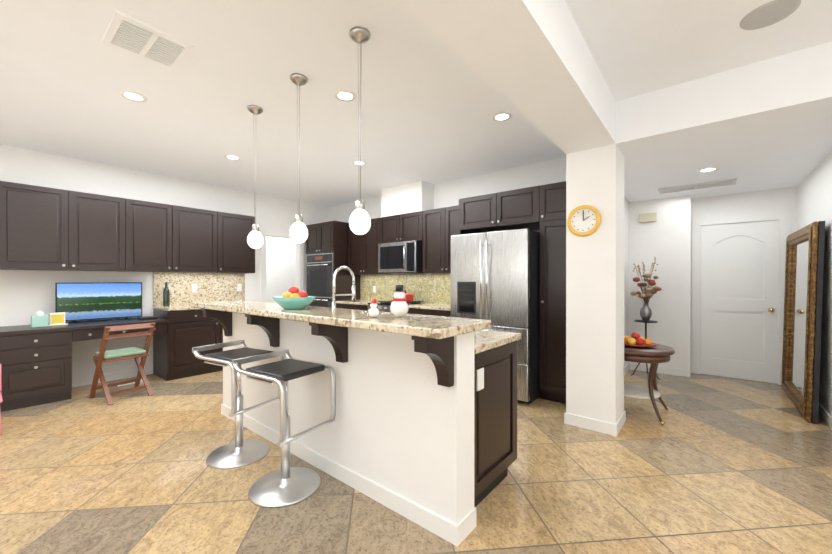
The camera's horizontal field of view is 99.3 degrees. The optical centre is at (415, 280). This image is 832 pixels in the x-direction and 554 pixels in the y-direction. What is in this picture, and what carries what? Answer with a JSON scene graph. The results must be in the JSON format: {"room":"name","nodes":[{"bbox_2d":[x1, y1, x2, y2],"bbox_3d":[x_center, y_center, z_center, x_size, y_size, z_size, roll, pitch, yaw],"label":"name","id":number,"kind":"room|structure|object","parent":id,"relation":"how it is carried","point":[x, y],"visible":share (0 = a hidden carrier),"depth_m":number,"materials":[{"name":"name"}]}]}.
{"room":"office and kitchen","nodes":[
{"label":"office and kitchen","id":0,"kind":"room"},
{"bbox_2d":[0,144,327,378],"bbox_3d":[-4.477,-0.100,3.845,0.100,2.740,8.650,0,0,39],"label":"wall","id":1,"kind":"structure","parent":0,"point":[25,295],"depth_m":4.49,"materials":[{"name":"paint"}]},
{"bbox_2d":[72,352,77,361],"bbox_3d":[-4.095,0.910,4.226,0.008,0.116,0.072,0,0,39],"label":"outlet","id":2,"kind":"object","parent":1,"relation":"attached to","point":[74,357],"visible":0.54,"depth_m":4.23,"materials":[{"name":"white plastic"}]},
{"bbox_2d":[72,367,152,386],"bbox_3d":[-4.617,1.223,3.587,0.012,0.095,7.870,0,0,39],"label":"baseboard","id":3,"kind":"structure","parent":1,"relation":"attached to","point":[77,382],"depth_m":4.51,"materials":[{"name":"white"}]},
{"bbox_2d":[261,230,303,301],"bbox_3d":[-2.413,0.197,6.356,0.116,2.138,0.826,0,0,39],"label":"trim","id":4,"kind":"structure","parent":1,"relation":"attached to","point":[299,266],"depth_m":6.29,"materials":[{"name":"white"}]},
{"bbox_2d":[266,236,295,246],"bbox_3d":[-3.258,-0.105,7.467,0.100,2.740,3.800,0,0,39],"label":"wall","id":5,"kind":"structure","parent":0,"point":[279,239],"depth_m":7.71,"materials":[{"name":"paint"}]},
{"bbox_2d":[266,241,295,302],"bbox_3d":[-2.918,0.209,7.771,0.037,2.110,0.960,0,0,39],"label":"hall door","id":6,"kind":"structure","parent":5,"relation":"in","point":[280,268],"depth_m":7.68,"materials":[{"name":"white"}]},
{"bbox_2d":[381,181,433,216],"bbox_3d":[-0.143,-1.250,5.564,0.830,0.446,0.300,0,0,39],"label":"wall","id":7,"kind":"structure","parent":0,"point":[417,196],"depth_m":5.38,"materials":[{"name":"paint"}]},
{"bbox_2d":[0,369,831,553],"bbox_3d":[-0.689,1.322,2.397,11.000,0.100,11.200,0,0,39],"label":"floor","id":8,"kind":"structure","parent":0,"point":[719,465],"depth_m":2.20,"materials":[{"name":"tile"}]},
{"bbox_2d":[0,363,2,435],"bbox_3d":[-3.627,0.997,2.881,0.330,0.551,0.330,0,0,39],"label":"chair","id":9,"kind":"object","parent":8,"relation":"on","point":[1,400],"visible":1,"depth_m":2.95,"materials":[{"name":"pink plastic"}]},
{"bbox_2d":[89,322,155,404],"bbox_3d":[-3.226,0.871,3.891,0.479,0.813,0.440,0,0,32],"label":"folding chair","id":10,"kind":"object","parent":8,"relation":"on","point":[101,356],"visible":0.96,"depth_m":3.81,"materials":[{"name":"brown wood"}]},
{"bbox_2d":[0,181,254,411],"bbox_3d":[-3.389,0.129,4.584,0.643,2.280,2.670,0,0,39],"label":"cabinets","id":11,"kind":"object","parent":8,"relation":"on","point":[180,250],"visible":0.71,"depth_m":4.25,"materials":[{"name":"brown wood"}]},
{"bbox_2d":[31,310,47,327],"bbox_3d":[-4.026,0.403,3.781,0.120,0.173,0.120,0,0,39],"label":"tissue box","id":12,"kind":"object","parent":11,"relation":"on","point":[39,319],"visible":1,"depth_m":3.75,"materials":[{"name":"teal cardboard"}]},
{"bbox_2d":[48,312,67,325],"bbox_3d":[-3.968,0.420,3.915,0.060,0.139,0.160,0,0,39],"label":"picture frame","id":13,"kind":"object","parent":11,"relation":"on","point":[58,318],"visible":0.88,"depth_m":3.90,"materials":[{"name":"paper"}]},
{"bbox_2d":[55,282,141,322],"bbox_3d":[-3.854,0.253,4.338,0.160,0.468,0.800,0,0,39],"label":"television","id":14,"kind":"object","parent":11,"relation":"on","point":[74,302],"visible":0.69,"depth_m":4.30,"materials":[{"name":"black plastic"}]},
{"bbox_2d":[137,316,157,319],"bbox_3d":[-3.440,0.474,4.529,0.160,0.029,0.180,0,0,39],"label":"router","id":15,"kind":"object","parent":11,"relation":"on","point":[147,317],"visible":0.98,"depth_m":4.48,"materials":[{"name":"black plastic"}]},
{"bbox_2d":[163,282,169,305],"bbox_3d":[-3.405,0.178,4.824,0.076,0.320,0.076,0,0,39],"label":"wine bottle","id":16,"kind":"object","parent":11,"relation":"on","point":[166,296],"visible":1,"depth_m":4.80,"materials":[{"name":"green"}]},
{"bbox_2d":[192,284,196,291],"bbox_3d":[-3.264,0.108,5.212,0.008,0.116,0.072,0,0,39],"label":"outlet","id":17,"kind":"object","parent":11,"relation":"attached to","point":[194,287],"visible":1,"depth_m":5.21,"materials":[{"name":"white plastic"}]},
{"bbox_2d":[237,284,241,290],"bbox_3d":[-2.853,0.107,5.715,0.008,0.116,0.072,0,0,39],"label":"outlet","id":18,"kind":"object","parent":11,"relation":"attached to","point":[239,287],"visible":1,"depth_m":5.71,"materials":[{"name":"white plastic"}]},
{"bbox_2d":[117,379,142,386],"bbox_3d":[-3.505,1.251,4.364,0.050,0.034,0.280,0,0,39],"label":"power strip","id":19,"kind":"object","parent":8,"relation":"on","point":[141,380],"visible":0.23,"depth_m":4.33,"materials":[{"name":"white plastic"}]},
{"bbox_2d":[192,339,282,468],"bbox_3d":[-1.305,0.876,2.601,0.469,0.792,0.420,0,0,29],"label":"bar stool","id":20,"kind":"object","parent":8,"relation":"on","point":[239,452],"visible":0.83,"depth_m":2.57,"materials":[{"name":"silver metal"}]},
{"bbox_2d":[232,349,335,507],"bbox_3d":[-0.813,0.876,2.192,0.469,0.792,0.420,0,0,32],"label":"bar stool","id":21,"kind":"object","parent":8,"relation":"on","point":[286,484],"visible":1,"depth_m":2.15,"materials":[{"name":"silver metal"}]},
{"bbox_2d":[306,221,361,307],"bbox_3d":[-1.523,0.121,6.478,0.820,2.290,0.629,0,0,39],"label":"tall cabinet","id":22,"kind":"object","parent":8,"relation":"on","point":[325,241],"depth_m":6.17,"materials":[{"name":"brown wood"}]},
{"bbox_2d":[336,301,353,308],"bbox_3d":[-1.013,0.822,6.069,0.488,0.890,0.617,0,0,39],"label":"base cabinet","id":23,"kind":"object","parent":8,"relation":"on","point":[338,303],"depth_m":5.83,"materials":[{"name":"brown wood"}]},
{"bbox_2d":[191,302,520,546],"bbox_3d":[-0.626,0.757,2.789,2.664,1.030,1.092,0,0,39],"label":"kitchen island","id":24,"kind":"object","parent":8,"relation":"on","point":[421,430],"depth_m":2.05,"materials":[{"name":"paint"}]},
{"bbox_2d":[191,302,490,341],"bbox_3d":[-0.838,0.221,2.530,2.800,0.042,0.460,0,0,39],"label":"island countertop","id":25,"kind":"structure","parent":24,"relation":"on","point":[413,325],"depth_m":1.94,"materials":[{"name":"beige stone"}]},
{"bbox_2d":[272,286,316,308],"bbox_3d":[-0.875,0.119,2.547,0.310,0.160,0.310,0,0,39],"label":"fruit bowl","id":26,"kind":"object","parent":25,"relation":"on","point":[293,297],"visible":1,"depth_m":2.47,"materials":[{"name":"teal ceramic"}]},
{"bbox_2d":[368,298,378,316],"bbox_3d":[-0.232,0.146,1.944,0.058,0.108,0.060,0,0,39],"label":"figurine","id":27,"kind":"object","parent":25,"relation":"on","point":[373,311],"visible":0.98,"depth_m":1.93,"materials":[{"name":"white ceramic"}]},
{"bbox_2d":[390,285,408,316],"bbox_3d":[-0.093,0.111,1.972,0.101,0.178,0.104,0,0,39],"label":"snowman","id":28,"kind":"object","parent":25,"relation":"on","point":[399,307],"visible":1,"depth_m":1.94,"materials":[{"name":"white ceramic"}]},
{"bbox_2d":[354,305,361,309],"bbox_3d":[-0.726,0.822,5.835,0.488,0.890,0.617,0,0,39],"label":"base cabinet","id":29,"kind":"object","parent":8,"relation":"on","point":[358,307],"depth_m":5.60,"materials":[{"name":"brown wood"}]},
{"bbox_2d":[362,301,409,313],"bbox_3d":[-0.256,0.810,5.421,0.882,0.915,0.622,0,0,39],"label":"stove","id":30,"kind":"object","parent":8,"relation":"on","point":[365,304],"depth_m":5.25,"materials":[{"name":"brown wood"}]},
{"bbox_2d":[342,301,450,308],"bbox_3d":[-0.248,0.358,5.430,2.486,0.040,0.637,0,0,39],"label":"countertop","id":31,"kind":"structure","parent":30,"relation":"on","point":[414,304],"depth_m":5.23,"materials":[{"name":"beige stone"}]},
{"bbox_2d":[405,291,413,301],"bbox_3d":[-0.154,0.229,5.213,0.270,0.158,0.242,0,0,39],"label":"pot","id":32,"kind":"object","parent":31,"relation":"on","point":[409,297],"visible":0.52,"depth_m":5.12,"materials":[{"name":"red ceramic"}]},
{"bbox_2d":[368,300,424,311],"bbox_3d":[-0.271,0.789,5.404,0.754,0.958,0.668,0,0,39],"label":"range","id":33,"kind":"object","parent":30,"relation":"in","point":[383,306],"depth_m":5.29,"materials":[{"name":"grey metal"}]},
{"bbox_2d":[410,309,433,315],"bbox_3d":[0.243,0.823,5.043,0.488,0.890,0.617,0,0,39],"label":"base cabinet","id":34,"kind":"object","parent":8,"relation":"on","point":[412,311],"depth_m":4.77,"materials":[{"name":"brown wood"}]},
{"bbox_2d":[434,309,450,316],"bbox_3d":[0.529,0.824,4.808,0.488,0.890,0.617,0,0,39],"label":"base cabinet","id":35,"kind":"object","parent":8,"relation":"on","point":[437,312],"depth_m":4.56,"materials":[{"name":"brown wood"}]},
{"bbox_2d":[451,228,540,402],"bbox_3d":[1.015,0.370,4.155,0.930,1.800,0.917,0,0,39],"label":"fridge","id":36,"kind":"object","parent":8,"relation":"on","point":[495,277],"visible":0.52,"depth_m":3.74,"materials":[{"name":"grey metal"}]},
{"bbox_2d":[538,181,565,403],"bbox_3d":[1.664,0.125,3.879,0.404,2.290,0.617,0,0,39],"label":"tall cabinet","id":37,"kind":"object","parent":8,"relation":"on","point":[552,331],"depth_m":3.68,"materials":[{"name":"brown wood"}]},
{"bbox_2d":[566,144,623,423],"bbox_3d":[1.616,0.071,3.184,0.390,2.400,0.400,0,0,39],"label":"column","id":38,"kind":"structure","parent":8,"relation":"on","point":[595,321],"depth_m":3.02,"materials":[{"name":"paint"}]},
{"bbox_2d":[567,205,600,236],"bbox_3d":[1.442,-0.519,3.045,0.270,0.270,0.030,0,0,39],"label":"wall clock","id":39,"kind":"object","parent":38,"relation":"attached to","point":[583,220],"depth_m":3.04,"materials":[{"name":"orange"}]},
{"bbox_2d":[564,410,625,435],"bbox_3d":[1.612,1.224,3.181,0.414,0.095,0.412,0,0,39],"label":"baseboard","id":40,"kind":"structure","parent":38,"relation":"attached to","point":[594,424],"depth_m":3.02,"materials":[{"name":"white"}]},
{"bbox_2d":[631,320,659,379],"bbox_3d":[3.070,0.899,4.718,0.331,0.741,0.324,0,0,39],"label":"plant stand","id":41,"kind":"object","parent":8,"relation":"on","point":[649,321],"visible":0.71,"depth_m":4.69,"materials":[{"name":"black metal"}]},
{"bbox_2d":[630,257,661,320],"bbox_3d":[3.055,0.108,4.696,0.354,0.840,0.390,0,0,39],"label":"vase","id":42,"kind":"object","parent":41,"relation":"on","point":[645,311],"visible":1,"depth_m":4.65,"materials":[{"name":"grey metal"}]},
{"bbox_2d":[624,344,674,425],"bbox_3d":[2.137,0.951,3.443,0.616,0.640,0.616,0,0,39],"label":"side table","id":43,"kind":"object","parent":8,"relation":"on","point":[656,355],"visible":0.58,"depth_m":3.24,"materials":[{"name":"brown wood"}]},
{"bbox_2d":[624,332,656,346],"bbox_3d":[2.137,0.563,3.443,0.350,0.133,0.350,0,0,39],"label":"fruit plate","id":44,"kind":"object","parent":43,"relation":"on","point":[635,339],"visible":0.94,"depth_m":3.38,"materials":[{"name":"brown"}]},
{"bbox_2d":[781,221,824,423],"bbox_3d":[3.957,0.370,3.646,0.121,1.801,1.300,0,0,39],"label":"floor mirror","id":45,"kind":"object","parent":8,"relation":"on","point":[802,323],"visible":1,"depth_m":3.46,"materials":[{"name":"brown wood"}]},
{"bbox_2d":[0,0,831,206],"bbox_3d":[-0.689,-1.518,2.393,11.000,0.100,11.200,0,0,39],"label":"ceiling","id":46,"kind":"structure","parent":0,"point":[432,104],"depth_m":2.63,"materials":[{"name":"paint"}]},
{"bbox_2d":[119,90,147,101],"bbox_3d":[-2.245,-1.465,2.812,0.180,0.006,0.180,0,0,39],"label":"recessed light","id":47,"kind":"object","parent":46,"relation":"in","point":[133,96],"visible":1,"depth_m":2.81,"materials":[{"name":"white"}]},
{"bbox_2d":[102,10,194,70],"bbox_3d":[-1.649,-1.461,2.183,0.380,0.012,0.380,0,0,39],"label":"ceiling vent","id":48,"kind":"object","parent":46,"relation":"in","point":[132,35],"visible":1,"depth_m":2.16,"materials":[{"name":"white metal"}]},
{"bbox_2d":[224,155,240,159],"bbox_3d":[-2.178,-1.467,4.205,0.180,0.006,0.180,0,0,39],"label":"recessed light","id":49,"kind":"object","parent":46,"relation":"in","point":[233,157],"visible":0.94,"depth_m":4.21,"materials":[{"name":"white"}]},
{"bbox_2d":[247,105,263,248],"bbox_3d":[-1.370,-0.872,3.015,0.128,1.193,0.128,0,0,39],"label":"pendant light","id":50,"kind":"object","parent":46,"relation":"hanging from","point":[255,240],"visible":1,"depth_m":2.98,"materials":[{"name":"white glass"}]},
{"bbox_2d":[290,73,307,242],"bbox_3d":[-0.848,-0.871,2.562,0.128,1.193,0.128,0,0,39],"label":"pendant light","id":51,"kind":"object","parent":46,"relation":"hanging from","point":[298,231],"visible":1,"depth_m":2.54,"materials":[{"name":"white glass"}]},
{"bbox_2d":[334,90,356,101],"bbox_3d":[-0.560,-1.465,2.804,0.180,0.006,0.180,0,0,39],"label":"recessed light","id":52,"kind":"object","parent":46,"relation":"in","point":[346,95],"visible":1,"depth_m":2.79,"materials":[{"name":"white"}]},
{"bbox_2d":[352,161,366,165],"bbox_3d":[-0.706,-1.468,4.409,0.180,0.006,0.180,0,0,39],"label":"recessed light","id":53,"kind":"object","parent":46,"relation":"in","point":[358,162],"visible":0.83,"depth_m":4.42,"materials":[{"name":"white"}]},
{"bbox_2d":[349,27,370,234],"bbox_3d":[-0.333,-0.871,2.102,0.128,1.193,0.128,0,0,39],"label":"pendant light","id":54,"kind":"object","parent":46,"relation":"hanging from","point":[359,222],"visible":1,"depth_m":2.08,"materials":[{"name":"white glass"}]},
{"bbox_2d":[492,112,511,121],"bbox_3d":[0.768,-1.466,3.164,0.180,0.006,0.180,0,0,39],"label":"recessed light","id":55,"kind":"object","parent":46,"relation":"in","point":[501,116],"visible":1,"depth_m":3.15,"materials":[{"name":"white"}]},
{"bbox_2d":[397,0,615,153],"bbox_3d":[-0.844,-1.294,0.174,0.390,0.340,7.370,0,0,39],"label":"beam","id":56,"kind":"structure","parent":46,"relation":"attached to","point":[533,62],"depth_m":1.87,"materials":[{"name":"paint"}]},
{"bbox_2d":[740,0,800,29],"bbox_3d":[1.942,-1.464,1.946,0.240,0.006,0.240,0,0,39],"label":"speaker","id":57,"kind":"object","parent":46,"relation":"attached to","point":[769,13],"visible":1,"depth_m":1.94},
{"bbox_2d":[328,157,565,302],"bbox_3d":[0.123,-0.103,5.606,4.990,2.740,0.100,0,0,39],"label":"wall","id":58,"kind":"structure","parent":0,"point":[449,194],"depth_m":4.88,"materials":[{"name":"paint"}]},
{"bbox_2d":[346,223,365,276],"bbox_3d":[-0.920,-0.568,6.185,0.443,0.910,0.317,0,0,39],"label":"upper cabinet","id":59,"kind":"object","parent":58,"relation":"attached to","point":[355,244],"depth_m":6.10,"materials":[{"name":"brown wood"}]},
{"bbox_2d":[366,218,393,276],"bbox_3d":[-0.666,-0.568,5.978,0.443,0.910,0.317,0,0,39],"label":"upper cabinet","id":60,"kind":"object","parent":58,"relation":"attached to","point":[372,235],"depth_m":5.83,"materials":[{"name":"brown wood"}]},
{"bbox_2d":[378,214,401,236],"bbox_3d":[-0.300,-0.808,5.678,0.503,0.430,0.317,0,0,39],"label":"upper cabinet","id":61,"kind":"object","parent":58,"relation":"attached to","point":[391,226],"depth_m":5.56,"materials":[{"name":"brown wood"}]},
{"bbox_2d":[378,233,421,272],"bbox_3d":[-0.178,-0.384,5.523,0.770,0.533,0.403,0,0,39],"label":"upper cabinet","id":62,"kind":"object","parent":58,"relation":"attached to","point":[385,255],"depth_m":5.33,"materials":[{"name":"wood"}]},
{"bbox_2d":[378,240,422,273],"bbox_3d":[-0.190,-0.352,5.508,0.770,0.470,0.441,0,0,39],"label":"microwave","id":63,"kind":"object","parent":62,"relation":"in","point":[400,256],"depth_m":5.32,"materials":[{"name":"grey metal"}]},
{"bbox_2d":[402,211,421,240],"bbox_3d":[-0.001,-0.807,5.433,0.503,0.430,0.317,0,0,39],"label":"upper cabinet","id":64,"kind":"object","parent":58,"relation":"attached to","point":[411,222],"depth_m":5.27,"materials":[{"name":"brown wood"}]},
{"bbox_2d":[422,207,449,272],"bbox_3d":[0.371,-0.567,5.129,0.458,0.910,0.317,0,0,39],"label":"upper cabinet","id":65,"kind":"object","parent":58,"relation":"attached to","point":[435,222],"depth_m":5.00,"materials":[{"name":"brown wood"}]},
{"bbox_2d":[450,205,472,272],"bbox_3d":[0.636,-0.567,4.913,0.458,0.910,0.317,0,0,39],"label":"upper cabinet","id":66,"kind":"object","parent":58,"relation":"attached to","point":[453,209],"depth_m":4.81,"materials":[{"name":"brown wood"}]},
{"bbox_2d":[458,192,514,232],"bbox_3d":[0.953,-0.826,4.459,0.556,0.390,0.617,0,0,39],"label":"upper cabinet","id":67,"kind":"object","parent":58,"relation":"attached to","point":[482,213],"depth_m":4.24,"materials":[{"name":"brown wood"}]},
{"bbox_2d":[502,185,545,229],"bbox_3d":[1.315,-0.825,4.163,0.615,0.390,0.617,0,0,39],"label":"upper cabinet","id":68,"kind":"object","parent":58,"relation":"attached to","point":[522,208],"depth_m":3.89,"materials":[{"name":"brown wood"}]},
{"bbox_2d":[624,198,628,366],"bbox_3d":[2.331,0.070,4.279,0.110,2.400,2.200,0,0,39],"label":"wall","id":69,"kind":"structure","parent":0,"point":[626,267],"depth_m":4.93,"materials":[{"name":"paint"}]},
{"bbox_2d":[624,362,629,374],"bbox_3d":[2.378,1.222,4.242,0.012,0.095,2.200,0,0,39],"label":"baseboard","id":70,"kind":"structure","parent":69,"relation":"attached to","point":[627,367],"depth_m":4.92,"materials":[{"name":"white"}]},
{"bbox_2d":[630,362,680,375],"bbox_3d":[3.310,1.221,4.893,0.570,0.095,0.012,0,0,39],"label":"baseboard","id":71,"kind":"structure","parent":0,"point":[642,367],"depth_m":4.84,"materials":[{"name":"white"}]},
{"bbox_2d":[629,195,690,376],"bbox_3d":[3.387,0.068,5.017,0.810,2.400,0.280,0,0,39],"label":"wall","id":72,"kind":"structure","parent":0,"point":[664,239],"depth_m":4.82,"materials":[{"name":"paint"}]},
{"bbox_2d":[639,212,656,222],"bbox_3d":[3.233,-0.881,4.930,0.200,0.120,0.044,0,0,39],"label":"door chime","id":73,"kind":"object","parent":72,"relation":"attached to","point":[648,217],"visible":0.98,"depth_m":4.91,"materials":[{"name":"beige plastic"}]},
{"bbox_2d":[616,41,831,201],"bbox_3d":[3.021,-1.300,3.699,1.910,0.340,2.980,0,0,39],"label":"ceiling","id":74,"kind":"structure","parent":0,"point":[762,125],"depth_m":2.74,"materials":[{"name":"paint"}]},
{"bbox_2d":[658,178,736,193],"bbox_3d":[3.335,-1.124,4.217,0.720,0.012,0.280,0,0,39],"label":"ceiling vent","id":75,"kind":"object","parent":74,"relation":"in","point":[726,182],"visible":1,"depth_m":4.19,"materials":[{"name":"white metal"}]},
{"bbox_2d":[697,167,718,172],"bbox_3d":[2.964,-1.126,3.590,0.180,0.006,0.180,0,0,39],"label":"recessed light","id":76,"kind":"object","parent":74,"relation":"in","point":[708,169],"visible":0.96,"depth_m":3.58,"materials":[{"name":"white"}]},
{"bbox_2d":[691,187,796,365],"bbox_3d":[4.246,0.069,4.559,1.100,2.400,0.100,0,0,39],"label":"wall","id":77,"kind":"structure","parent":0,"point":[765,201],"depth_m":4.52,"materials":[{"name":"paint"}]},
{"bbox_2d":[701,220,778,383],"bbox_3d":[4.149,0.259,4.559,0.740,2.008,0.136,0,0,39],"label":"hall door","id":78,"kind":"structure","parent":77,"relation":"in","point":[739,296],"depth_m":4.56,"materials":[{"name":"white wood"}]},
{"bbox_2d":[692,211,789,384],"bbox_3d":[4.183,0.215,4.601,0.926,2.108,0.116,0,0,39],"label":"door frame","id":79,"kind":"structure","parent":77,"relation":"attached to","point":[783,218],"depth_m":4.66,"materials":[{"name":"white wood"}]},
{"bbox_2d":[797,151,831,415],"bbox_3d":[3.690,0.071,3.089,0.100,2.400,2.880,0,0,39],"label":"wall","id":80,"kind":"structure","parent":0,"point":[814,195],"depth_m":3.25,"materials":[{"name":"paint"}]},
{"bbox_2d":[819,403,831,428],"bbox_3d":[3.643,1.224,3.129,0.020,0.095,2.880,0,0,39],"label":"baseboard","id":81,"kind":"structure","parent":80,"relation":"attached to","point":[825,415],"depth_m":3.18,"materials":[{"name":"white"}]}
]}

